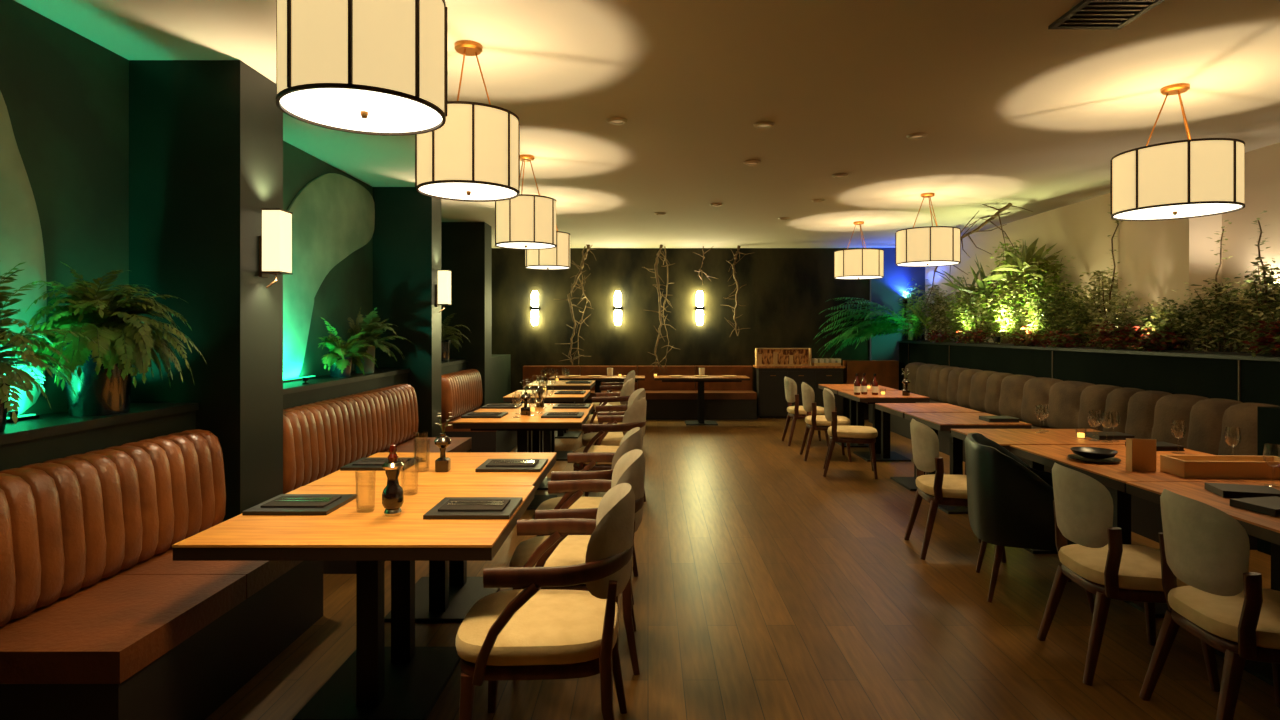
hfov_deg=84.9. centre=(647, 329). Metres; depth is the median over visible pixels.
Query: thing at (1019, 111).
ceiling
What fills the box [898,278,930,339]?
leafy shrub
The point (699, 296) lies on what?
wall light
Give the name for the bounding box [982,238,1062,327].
dracaena
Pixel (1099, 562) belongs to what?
dining chair
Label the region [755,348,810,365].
rack
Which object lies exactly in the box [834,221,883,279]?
pendant lamp
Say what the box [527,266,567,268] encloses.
diffuser
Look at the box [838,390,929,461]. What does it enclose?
dining table
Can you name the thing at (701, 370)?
cup
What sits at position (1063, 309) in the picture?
leafy shrub
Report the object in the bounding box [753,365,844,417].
sideboard
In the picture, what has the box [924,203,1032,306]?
bare branch
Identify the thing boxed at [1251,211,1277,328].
stem
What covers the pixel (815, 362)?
display box
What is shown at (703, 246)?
bare branch
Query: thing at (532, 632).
armchair
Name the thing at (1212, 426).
bench
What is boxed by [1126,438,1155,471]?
menu card
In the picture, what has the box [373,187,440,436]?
column
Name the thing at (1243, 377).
planter
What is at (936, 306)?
leafy shrub
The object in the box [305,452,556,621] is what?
dining table
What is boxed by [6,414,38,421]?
led strip
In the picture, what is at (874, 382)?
sauce bottle
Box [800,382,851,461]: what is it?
dining chair
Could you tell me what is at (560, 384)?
dining table
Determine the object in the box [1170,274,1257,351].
leafy shrub
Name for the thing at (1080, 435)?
candle holder
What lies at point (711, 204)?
recessed light
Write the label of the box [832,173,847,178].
recessed light
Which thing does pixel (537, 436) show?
dining table
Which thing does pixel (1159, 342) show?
leaf plant
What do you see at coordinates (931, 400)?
seat cushion
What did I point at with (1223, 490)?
book
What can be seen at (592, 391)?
seat cushion
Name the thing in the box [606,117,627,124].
recessed light
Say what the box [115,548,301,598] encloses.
seat cushion
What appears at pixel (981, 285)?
dracaena
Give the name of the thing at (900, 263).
diffuser
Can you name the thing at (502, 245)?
diffuser
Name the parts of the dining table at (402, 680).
post, plate, post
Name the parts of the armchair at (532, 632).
leg, leg, seat frame, seat, arm rail, leg, backrest, leg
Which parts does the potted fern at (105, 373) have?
frond stem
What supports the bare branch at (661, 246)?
attached to the wall at (784, 295)
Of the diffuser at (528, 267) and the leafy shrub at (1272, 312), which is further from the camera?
the diffuser at (528, 267)
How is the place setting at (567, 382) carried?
on the dining table at (560, 384)
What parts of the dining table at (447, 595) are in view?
post, plate, post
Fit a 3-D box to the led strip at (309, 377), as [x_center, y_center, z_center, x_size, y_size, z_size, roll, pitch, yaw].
[-2.715,0.380,5.100,0.040,0.018,1.200,0,0,0]
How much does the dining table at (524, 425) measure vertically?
0.750 m
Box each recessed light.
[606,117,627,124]
[654,212,665,214]
[710,203,721,206]
[743,160,760,165]
[753,121,774,128]
[778,217,789,219]
[811,199,824,202]
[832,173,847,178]
[906,132,927,139]
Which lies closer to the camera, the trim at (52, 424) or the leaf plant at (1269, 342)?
the trim at (52, 424)
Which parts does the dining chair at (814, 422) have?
leg, backrest, leg, post, seat frame, seat, leg, leg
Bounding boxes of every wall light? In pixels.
[530,291,539,324]
[613,291,621,324]
[695,291,703,324]
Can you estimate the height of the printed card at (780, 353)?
0.210 m
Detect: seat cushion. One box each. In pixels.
[0,575,245,683]
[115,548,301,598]
[383,437,471,451]
[441,414,496,431]
[587,389,637,398]
[645,390,696,398]
[695,390,756,398]
[916,399,948,403]
[1021,421,1051,428]
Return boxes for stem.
[1108,219,1122,324]
[1203,220,1232,350]
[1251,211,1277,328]
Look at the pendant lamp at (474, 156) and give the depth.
3.38 m
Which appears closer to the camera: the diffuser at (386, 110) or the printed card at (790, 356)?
the diffuser at (386, 110)
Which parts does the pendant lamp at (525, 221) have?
hanger rod, lamp shade, hanger rod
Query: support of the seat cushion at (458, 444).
on the bench at (321, 438)
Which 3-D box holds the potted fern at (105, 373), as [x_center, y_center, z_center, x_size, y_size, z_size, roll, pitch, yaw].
[-2.426,0.041,3.269,0.529,0.696,0.751,0,0,-6]
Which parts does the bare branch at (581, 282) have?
stem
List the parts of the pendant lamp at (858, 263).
lamp shade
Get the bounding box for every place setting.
[242,494,356,514]
[340,457,421,470]
[423,497,522,518]
[461,412,507,417]
[475,459,547,471]
[481,404,521,408]
[541,412,583,417]
[552,404,590,408]
[554,391,585,393]
[566,381,591,383]
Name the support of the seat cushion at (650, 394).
on the bench at (665, 400)
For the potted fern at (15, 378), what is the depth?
2.64 m
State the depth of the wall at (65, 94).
3.45 m
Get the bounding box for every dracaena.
[904,298,948,336]
[938,254,1007,333]
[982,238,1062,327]
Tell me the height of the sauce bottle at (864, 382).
0.245 m
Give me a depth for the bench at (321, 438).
5.14 m
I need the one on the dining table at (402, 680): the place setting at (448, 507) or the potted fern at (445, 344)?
the place setting at (448, 507)
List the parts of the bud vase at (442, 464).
flower stem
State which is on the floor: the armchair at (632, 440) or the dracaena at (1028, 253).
the armchair at (632, 440)
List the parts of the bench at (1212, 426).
backrest, panel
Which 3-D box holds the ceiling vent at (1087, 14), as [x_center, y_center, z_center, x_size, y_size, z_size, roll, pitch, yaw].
[2.080,-1.442,3.170,0.340,0.015,0.340,0,0,0]
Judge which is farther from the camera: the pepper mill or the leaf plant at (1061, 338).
the leaf plant at (1061, 338)
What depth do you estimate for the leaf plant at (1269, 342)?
4.98 m
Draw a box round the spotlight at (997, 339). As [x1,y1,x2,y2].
[995,337,1000,343]
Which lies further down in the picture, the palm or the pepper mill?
the pepper mill
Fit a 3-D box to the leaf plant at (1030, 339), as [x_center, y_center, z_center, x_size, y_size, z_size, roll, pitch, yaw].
[4.456,0.064,8.208,0.386,0.262,0.886,0,0,0]
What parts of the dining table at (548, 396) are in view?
post, post, plate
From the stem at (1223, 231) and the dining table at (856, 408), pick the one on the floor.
the dining table at (856, 408)
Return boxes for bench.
[0,429,322,719]
[283,384,471,573]
[441,369,516,451]
[523,366,756,419]
[843,360,898,419]
[869,362,1279,555]
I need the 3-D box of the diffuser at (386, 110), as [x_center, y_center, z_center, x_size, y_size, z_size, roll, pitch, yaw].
[-0.920,-0.710,2.270,0.486,0.004,0.486,0,0,0]
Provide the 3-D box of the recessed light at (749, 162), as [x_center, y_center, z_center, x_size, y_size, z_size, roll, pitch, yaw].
[0.898,-1.439,6.042,0.150,0.018,0.150,0,0,0]
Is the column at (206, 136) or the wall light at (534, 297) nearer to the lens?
the column at (206, 136)
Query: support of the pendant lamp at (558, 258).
hanging from the ceiling
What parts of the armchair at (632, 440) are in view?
seat, arm rail, backrest, leg, leg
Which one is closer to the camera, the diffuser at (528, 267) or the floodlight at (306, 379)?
the floodlight at (306, 379)
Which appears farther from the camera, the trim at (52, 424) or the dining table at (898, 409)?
the dining table at (898, 409)
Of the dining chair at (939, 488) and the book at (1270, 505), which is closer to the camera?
the book at (1270, 505)
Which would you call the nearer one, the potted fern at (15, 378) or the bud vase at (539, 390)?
the potted fern at (15, 378)
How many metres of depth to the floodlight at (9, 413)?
2.96 m
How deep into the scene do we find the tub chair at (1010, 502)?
3.79 m
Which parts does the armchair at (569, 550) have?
seat frame, seat, arm rail, backrest, leg, leg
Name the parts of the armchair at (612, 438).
seat, arm rail, backrest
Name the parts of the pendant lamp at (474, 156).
hanger rod, lamp shade, hanger rod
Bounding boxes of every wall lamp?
[259,208,292,287]
[436,270,451,312]
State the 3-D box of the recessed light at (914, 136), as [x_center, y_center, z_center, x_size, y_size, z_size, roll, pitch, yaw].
[2.000,-1.439,5.205,0.150,0.018,0.150,0,0,0]
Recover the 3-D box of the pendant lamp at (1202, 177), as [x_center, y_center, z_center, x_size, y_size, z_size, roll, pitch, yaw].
[3.147,-1.067,4.180,0.638,0.763,0.638,0,0,-6]
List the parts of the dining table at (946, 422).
plate, post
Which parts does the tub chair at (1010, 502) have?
leg, leg, leg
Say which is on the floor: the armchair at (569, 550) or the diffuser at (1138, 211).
the armchair at (569, 550)
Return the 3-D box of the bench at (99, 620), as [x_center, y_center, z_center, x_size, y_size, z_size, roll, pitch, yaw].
[-2.055,1.008,2.965,0.710,0.985,1.430,0,0,0]
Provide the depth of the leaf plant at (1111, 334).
6.69 m
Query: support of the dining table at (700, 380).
on the floor
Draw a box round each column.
[129,60,282,521]
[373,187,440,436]
[441,222,491,407]
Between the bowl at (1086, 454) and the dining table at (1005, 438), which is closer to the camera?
the bowl at (1086, 454)
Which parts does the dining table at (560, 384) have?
post, plate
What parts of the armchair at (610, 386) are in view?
seat, arm rail, backrest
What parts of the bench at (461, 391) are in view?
backrest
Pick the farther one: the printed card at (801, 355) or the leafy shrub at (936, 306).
the printed card at (801, 355)
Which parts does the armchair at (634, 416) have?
seat frame, seat, arm rail, backrest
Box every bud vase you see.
[434,412,451,471]
[521,380,530,414]
[535,376,544,407]
[902,369,909,395]
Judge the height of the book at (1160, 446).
0.030 m
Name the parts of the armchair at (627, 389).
seat, arm rail, backrest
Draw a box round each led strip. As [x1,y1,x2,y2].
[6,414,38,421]
[283,376,316,382]
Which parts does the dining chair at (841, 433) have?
leg, leg, backrest, post, seat frame, seat, leg, leg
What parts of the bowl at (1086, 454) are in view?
plate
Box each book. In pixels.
[979,416,1019,421]
[1083,432,1134,439]
[1125,442,1184,450]
[1205,483,1279,497]
[1230,496,1279,516]
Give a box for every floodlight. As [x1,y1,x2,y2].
[7,411,18,421]
[302,377,308,383]
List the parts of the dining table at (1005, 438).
post, plate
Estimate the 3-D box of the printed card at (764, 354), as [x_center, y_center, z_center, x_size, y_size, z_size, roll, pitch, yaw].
[2.010,0.491,12.030,0.070,0.204,0.012,0,0,0]
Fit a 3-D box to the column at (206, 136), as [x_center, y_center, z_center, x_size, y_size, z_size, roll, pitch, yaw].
[-2.489,0.025,3.980,0.598,2.949,0.440,0,0,0]
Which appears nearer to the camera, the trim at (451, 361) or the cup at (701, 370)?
the trim at (451, 361)
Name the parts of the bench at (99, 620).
backrest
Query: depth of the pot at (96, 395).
3.16 m
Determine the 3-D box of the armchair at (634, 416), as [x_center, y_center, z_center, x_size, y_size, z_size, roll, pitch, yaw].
[-0.321,1.036,5.946,0.633,0.932,0.630,0,0,9]
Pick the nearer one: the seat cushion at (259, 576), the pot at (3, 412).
the pot at (3, 412)
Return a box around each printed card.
[758,354,761,364]
[763,353,766,364]
[768,353,771,364]
[773,352,777,364]
[779,352,782,364]
[784,355,787,364]
[789,355,792,364]
[794,351,797,364]
[800,354,803,364]
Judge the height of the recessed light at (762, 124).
0.018 m
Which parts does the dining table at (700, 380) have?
post, post, plate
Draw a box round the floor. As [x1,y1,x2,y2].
[205,416,1279,719]
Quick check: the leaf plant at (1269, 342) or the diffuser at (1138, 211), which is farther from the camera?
the leaf plant at (1269, 342)
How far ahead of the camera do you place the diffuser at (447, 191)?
3.56 m
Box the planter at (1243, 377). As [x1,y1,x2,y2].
[898,340,1279,405]
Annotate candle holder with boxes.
[1077,433,1084,437]
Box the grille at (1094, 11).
[1063,0,1156,23]
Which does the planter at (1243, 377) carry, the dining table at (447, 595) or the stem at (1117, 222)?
the stem at (1117, 222)
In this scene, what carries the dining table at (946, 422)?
on the floor
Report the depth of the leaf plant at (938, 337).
10.54 m
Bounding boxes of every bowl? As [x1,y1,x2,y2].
[1067,447,1120,462]
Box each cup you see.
[607,368,612,375]
[699,368,704,374]
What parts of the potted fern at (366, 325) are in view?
frond stem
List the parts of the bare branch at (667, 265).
stem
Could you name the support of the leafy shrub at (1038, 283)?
on the planter at (1243, 377)
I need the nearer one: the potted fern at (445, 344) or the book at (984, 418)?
the book at (984, 418)
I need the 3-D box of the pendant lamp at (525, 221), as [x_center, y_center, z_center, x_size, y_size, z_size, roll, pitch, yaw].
[-1.020,-1.067,5.850,0.508,0.763,0.508,0,0,-11]
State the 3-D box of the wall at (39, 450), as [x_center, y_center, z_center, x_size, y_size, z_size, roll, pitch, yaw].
[-2.610,0.965,5.145,0.359,1.070,14.470,0,0,0]
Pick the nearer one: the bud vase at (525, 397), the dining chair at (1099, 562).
the dining chair at (1099, 562)
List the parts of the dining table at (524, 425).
post, post, plate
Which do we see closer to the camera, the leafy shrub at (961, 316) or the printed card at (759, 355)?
the leafy shrub at (961, 316)
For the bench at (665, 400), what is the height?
0.870 m
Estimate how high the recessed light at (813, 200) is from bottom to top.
0.018 m
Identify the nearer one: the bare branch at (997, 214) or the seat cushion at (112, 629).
the seat cushion at (112, 629)
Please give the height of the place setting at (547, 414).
0.027 m
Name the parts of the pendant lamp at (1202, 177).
hanger rod, lamp shade, hanger rod, hanger rod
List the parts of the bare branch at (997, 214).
stem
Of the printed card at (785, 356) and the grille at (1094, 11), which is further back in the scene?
the printed card at (785, 356)
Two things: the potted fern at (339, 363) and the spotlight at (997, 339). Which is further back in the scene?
the spotlight at (997, 339)
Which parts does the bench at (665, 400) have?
backrest, backrest, backrest, backrest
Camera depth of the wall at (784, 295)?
12.40 m
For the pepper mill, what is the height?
0.290 m
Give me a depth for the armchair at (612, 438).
6.68 m
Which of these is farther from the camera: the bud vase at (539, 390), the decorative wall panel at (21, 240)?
the bud vase at (539, 390)
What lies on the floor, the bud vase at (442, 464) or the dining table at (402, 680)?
the dining table at (402, 680)
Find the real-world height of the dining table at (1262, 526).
0.750 m
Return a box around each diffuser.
[280,88,441,132]
[419,183,516,199]
[497,243,553,248]
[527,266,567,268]
[838,276,879,278]
[898,261,957,265]
[1113,203,1241,219]
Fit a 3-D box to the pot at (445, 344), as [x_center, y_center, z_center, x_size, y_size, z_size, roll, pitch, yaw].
[-2.580,0.259,8.700,0.250,0.260,0.250,0,0,0]
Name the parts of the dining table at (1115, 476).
post, plate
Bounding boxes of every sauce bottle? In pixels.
[854,374,859,394]
[861,373,866,394]
[872,374,877,394]
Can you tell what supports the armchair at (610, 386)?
on the floor
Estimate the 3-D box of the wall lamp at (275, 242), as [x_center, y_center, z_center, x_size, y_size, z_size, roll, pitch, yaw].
[-2.122,-0.458,3.980,0.134,0.444,0.138,0,0,0]
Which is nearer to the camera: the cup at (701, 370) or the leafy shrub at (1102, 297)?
the leafy shrub at (1102, 297)
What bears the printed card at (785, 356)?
in the rack
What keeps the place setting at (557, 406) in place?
on the dining table at (537, 436)
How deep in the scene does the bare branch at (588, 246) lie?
11.94 m
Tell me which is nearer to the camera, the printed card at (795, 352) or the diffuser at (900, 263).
the diffuser at (900, 263)
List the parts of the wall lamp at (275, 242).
wall plate, lamp shade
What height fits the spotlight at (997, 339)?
0.090 m
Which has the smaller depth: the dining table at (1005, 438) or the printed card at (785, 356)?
the dining table at (1005, 438)
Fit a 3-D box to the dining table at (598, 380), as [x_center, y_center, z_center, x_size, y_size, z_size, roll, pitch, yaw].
[-0.800,1.125,11.225,1.500,0.750,0.546,0,0,0]
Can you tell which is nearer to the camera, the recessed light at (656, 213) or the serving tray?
the serving tray
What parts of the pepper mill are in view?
knob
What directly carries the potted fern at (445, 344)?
on the trim at (451, 361)
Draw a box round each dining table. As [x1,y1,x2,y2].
[172,486,534,719]
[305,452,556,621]
[453,412,588,509]
[474,404,593,489]
[503,390,589,460]
[526,380,594,437]
[549,376,644,392]
[654,376,749,424]
[818,384,896,446]
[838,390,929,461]
[875,403,982,490]
[905,413,1031,513]
[951,429,1125,553]
[1010,445,1279,617]
[1126,482,1279,686]
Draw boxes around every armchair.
[456,483,634,719]
[510,449,644,674]
[533,427,642,604]
[573,397,646,501]
[582,388,645,445]
[583,378,633,446]
[592,370,634,413]
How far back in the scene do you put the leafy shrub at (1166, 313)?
6.09 m
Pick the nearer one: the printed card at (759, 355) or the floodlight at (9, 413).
the floodlight at (9, 413)
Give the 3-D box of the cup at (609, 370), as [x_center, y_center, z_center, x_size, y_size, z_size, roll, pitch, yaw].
[-0.620,0.684,11.420,0.100,0.130,0.100,0,0,0]
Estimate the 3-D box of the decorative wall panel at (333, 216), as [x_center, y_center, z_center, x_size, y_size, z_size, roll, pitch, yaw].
[-2.771,-0.489,6.097,0.035,1.836,2.046,0,0,0]
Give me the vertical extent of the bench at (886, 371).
0.970 m
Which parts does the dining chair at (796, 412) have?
leg, backrest, leg, post, seat frame, seat, leg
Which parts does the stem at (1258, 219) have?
stem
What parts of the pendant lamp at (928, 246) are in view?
lamp shade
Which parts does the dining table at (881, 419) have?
post, plate, post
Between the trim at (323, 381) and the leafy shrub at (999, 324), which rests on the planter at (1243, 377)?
the leafy shrub at (999, 324)
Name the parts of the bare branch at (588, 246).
stem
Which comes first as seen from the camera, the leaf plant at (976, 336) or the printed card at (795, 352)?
the leaf plant at (976, 336)
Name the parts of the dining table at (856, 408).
plate, post, post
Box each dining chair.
[781,376,828,445]
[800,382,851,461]
[823,388,877,478]
[904,419,1005,562]
[1037,463,1219,691]
[1139,489,1279,719]
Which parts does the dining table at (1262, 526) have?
plate, post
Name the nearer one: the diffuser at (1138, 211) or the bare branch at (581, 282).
the diffuser at (1138, 211)
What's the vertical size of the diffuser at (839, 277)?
0.004 m
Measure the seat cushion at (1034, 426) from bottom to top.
0.108 m
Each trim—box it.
[0,403,198,444]
[283,369,409,394]
[441,359,467,366]
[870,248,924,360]
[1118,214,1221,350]
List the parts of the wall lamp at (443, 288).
wall plate, lamp shade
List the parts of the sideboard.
door, door, door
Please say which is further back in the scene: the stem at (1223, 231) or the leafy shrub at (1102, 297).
the leafy shrub at (1102, 297)
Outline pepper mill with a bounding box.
[382,443,403,516]
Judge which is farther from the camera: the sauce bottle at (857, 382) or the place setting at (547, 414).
the sauce bottle at (857, 382)
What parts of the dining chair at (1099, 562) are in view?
leg, post, backrest, leg, post, seat frame, seat, leg, leg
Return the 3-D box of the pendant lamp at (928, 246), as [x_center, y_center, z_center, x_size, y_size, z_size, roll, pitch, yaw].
[2.980,-1.067,7.460,0.638,0.763,0.638,0,0,-14]
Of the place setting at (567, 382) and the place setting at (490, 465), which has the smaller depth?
the place setting at (490, 465)
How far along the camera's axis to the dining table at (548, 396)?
8.06 m
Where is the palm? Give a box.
[816,297,913,356]
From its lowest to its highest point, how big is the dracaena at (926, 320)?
0.714 m
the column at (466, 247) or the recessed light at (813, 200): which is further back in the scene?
the column at (466, 247)
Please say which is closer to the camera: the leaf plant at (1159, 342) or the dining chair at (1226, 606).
the dining chair at (1226, 606)
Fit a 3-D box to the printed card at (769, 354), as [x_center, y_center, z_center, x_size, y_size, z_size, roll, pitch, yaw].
[2.100,0.498,12.030,0.070,0.190,0.012,0,0,0]
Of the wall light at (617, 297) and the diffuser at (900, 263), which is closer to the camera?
the diffuser at (900, 263)
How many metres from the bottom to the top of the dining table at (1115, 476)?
0.750 m
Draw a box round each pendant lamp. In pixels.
[276,0,446,135]
[415,40,519,201]
[495,155,556,249]
[525,225,569,269]
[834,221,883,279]
[895,193,960,266]
[1110,83,1244,220]
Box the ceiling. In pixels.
[14,0,1279,247]
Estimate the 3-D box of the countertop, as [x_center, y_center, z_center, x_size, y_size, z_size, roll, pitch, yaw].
[2.600,0.632,12.110,1.500,0.034,0.460,0,0,0]
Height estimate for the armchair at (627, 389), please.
0.932 m
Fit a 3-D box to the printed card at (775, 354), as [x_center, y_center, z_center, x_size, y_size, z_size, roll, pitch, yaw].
[2.190,0.489,12.030,0.070,0.208,0.012,0,0,0]
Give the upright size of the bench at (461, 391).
0.985 m
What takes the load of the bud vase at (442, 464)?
on the dining table at (447, 595)
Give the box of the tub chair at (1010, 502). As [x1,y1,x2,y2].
[965,433,1093,613]
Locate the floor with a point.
(768, 586)
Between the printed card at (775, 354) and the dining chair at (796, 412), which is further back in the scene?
the printed card at (775, 354)
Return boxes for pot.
[0,383,10,432]
[63,343,131,415]
[330,357,352,376]
[355,344,374,372]
[441,340,450,361]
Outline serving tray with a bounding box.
[1160,455,1279,478]
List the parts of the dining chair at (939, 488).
leg, post, backrest, leg, post, seat, seat frame, leg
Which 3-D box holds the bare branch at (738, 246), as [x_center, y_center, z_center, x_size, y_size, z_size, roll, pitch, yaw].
[1.544,-0.664,12.071,0.556,1.580,0.328,0,0,0]
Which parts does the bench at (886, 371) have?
backrest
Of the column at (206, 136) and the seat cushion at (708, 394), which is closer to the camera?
the column at (206, 136)
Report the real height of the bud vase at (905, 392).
0.308 m
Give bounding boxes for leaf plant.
[924,328,955,342]
[956,327,995,342]
[1004,324,1046,346]
[1037,323,1091,347]
[1084,321,1140,350]
[1101,324,1197,350]
[1235,316,1279,356]
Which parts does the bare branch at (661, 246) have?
stem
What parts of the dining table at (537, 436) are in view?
post, post, plate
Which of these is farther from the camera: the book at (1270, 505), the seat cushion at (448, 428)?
the seat cushion at (448, 428)
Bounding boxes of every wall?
[0,0,372,415]
[0,354,510,470]
[492,248,869,403]
[925,142,1279,351]
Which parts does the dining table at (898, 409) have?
plate, post, post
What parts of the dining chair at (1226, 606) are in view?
leg, post, backrest, seat, seat frame, leg, post, leg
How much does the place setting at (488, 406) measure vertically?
0.027 m
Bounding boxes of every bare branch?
[557,244,596,364]
[572,246,592,364]
[643,245,675,375]
[656,246,677,368]
[693,246,717,282]
[724,245,754,335]
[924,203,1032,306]
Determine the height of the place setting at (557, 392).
0.027 m
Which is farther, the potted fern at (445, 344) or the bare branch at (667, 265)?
the bare branch at (667, 265)
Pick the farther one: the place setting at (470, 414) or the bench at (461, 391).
the bench at (461, 391)
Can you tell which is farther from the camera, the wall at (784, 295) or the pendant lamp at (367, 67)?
the wall at (784, 295)
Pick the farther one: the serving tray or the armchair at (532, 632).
the serving tray
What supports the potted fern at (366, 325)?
on the trim at (323, 381)
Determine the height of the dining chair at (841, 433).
0.890 m
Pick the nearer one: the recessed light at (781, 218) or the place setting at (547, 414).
the place setting at (547, 414)
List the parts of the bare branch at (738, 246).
stem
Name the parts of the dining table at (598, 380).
post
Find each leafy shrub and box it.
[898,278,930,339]
[919,279,955,339]
[942,272,989,341]
[965,236,1033,343]
[1002,249,1073,344]
[1026,282,1102,344]
[1059,267,1149,346]
[1115,297,1207,350]
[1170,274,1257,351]
[1216,254,1279,352]
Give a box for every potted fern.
[0,260,101,432]
[5,262,206,415]
[318,318,375,376]
[345,307,410,372]
[441,313,468,361]
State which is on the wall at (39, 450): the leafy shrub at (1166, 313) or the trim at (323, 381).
the trim at (323, 381)
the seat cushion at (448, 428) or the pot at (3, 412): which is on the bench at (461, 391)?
the seat cushion at (448, 428)
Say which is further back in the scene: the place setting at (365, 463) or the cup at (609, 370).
the cup at (609, 370)
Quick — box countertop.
[753,365,844,367]
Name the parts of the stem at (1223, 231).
stem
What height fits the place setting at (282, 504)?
0.027 m
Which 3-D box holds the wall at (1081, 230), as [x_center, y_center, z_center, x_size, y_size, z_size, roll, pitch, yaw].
[4.940,0.025,5.200,0.120,2.950,14.600,0,0,0]
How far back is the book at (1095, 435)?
4.78 m
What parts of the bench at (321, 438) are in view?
backrest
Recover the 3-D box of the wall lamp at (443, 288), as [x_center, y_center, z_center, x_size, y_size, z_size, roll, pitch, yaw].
[-2.122,-0.398,7.255,0.134,0.444,0.138,0,0,0]
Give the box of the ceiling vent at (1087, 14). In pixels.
[1048,0,1164,28]
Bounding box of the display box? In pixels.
[812,358,840,365]
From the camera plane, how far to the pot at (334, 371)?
5.79 m

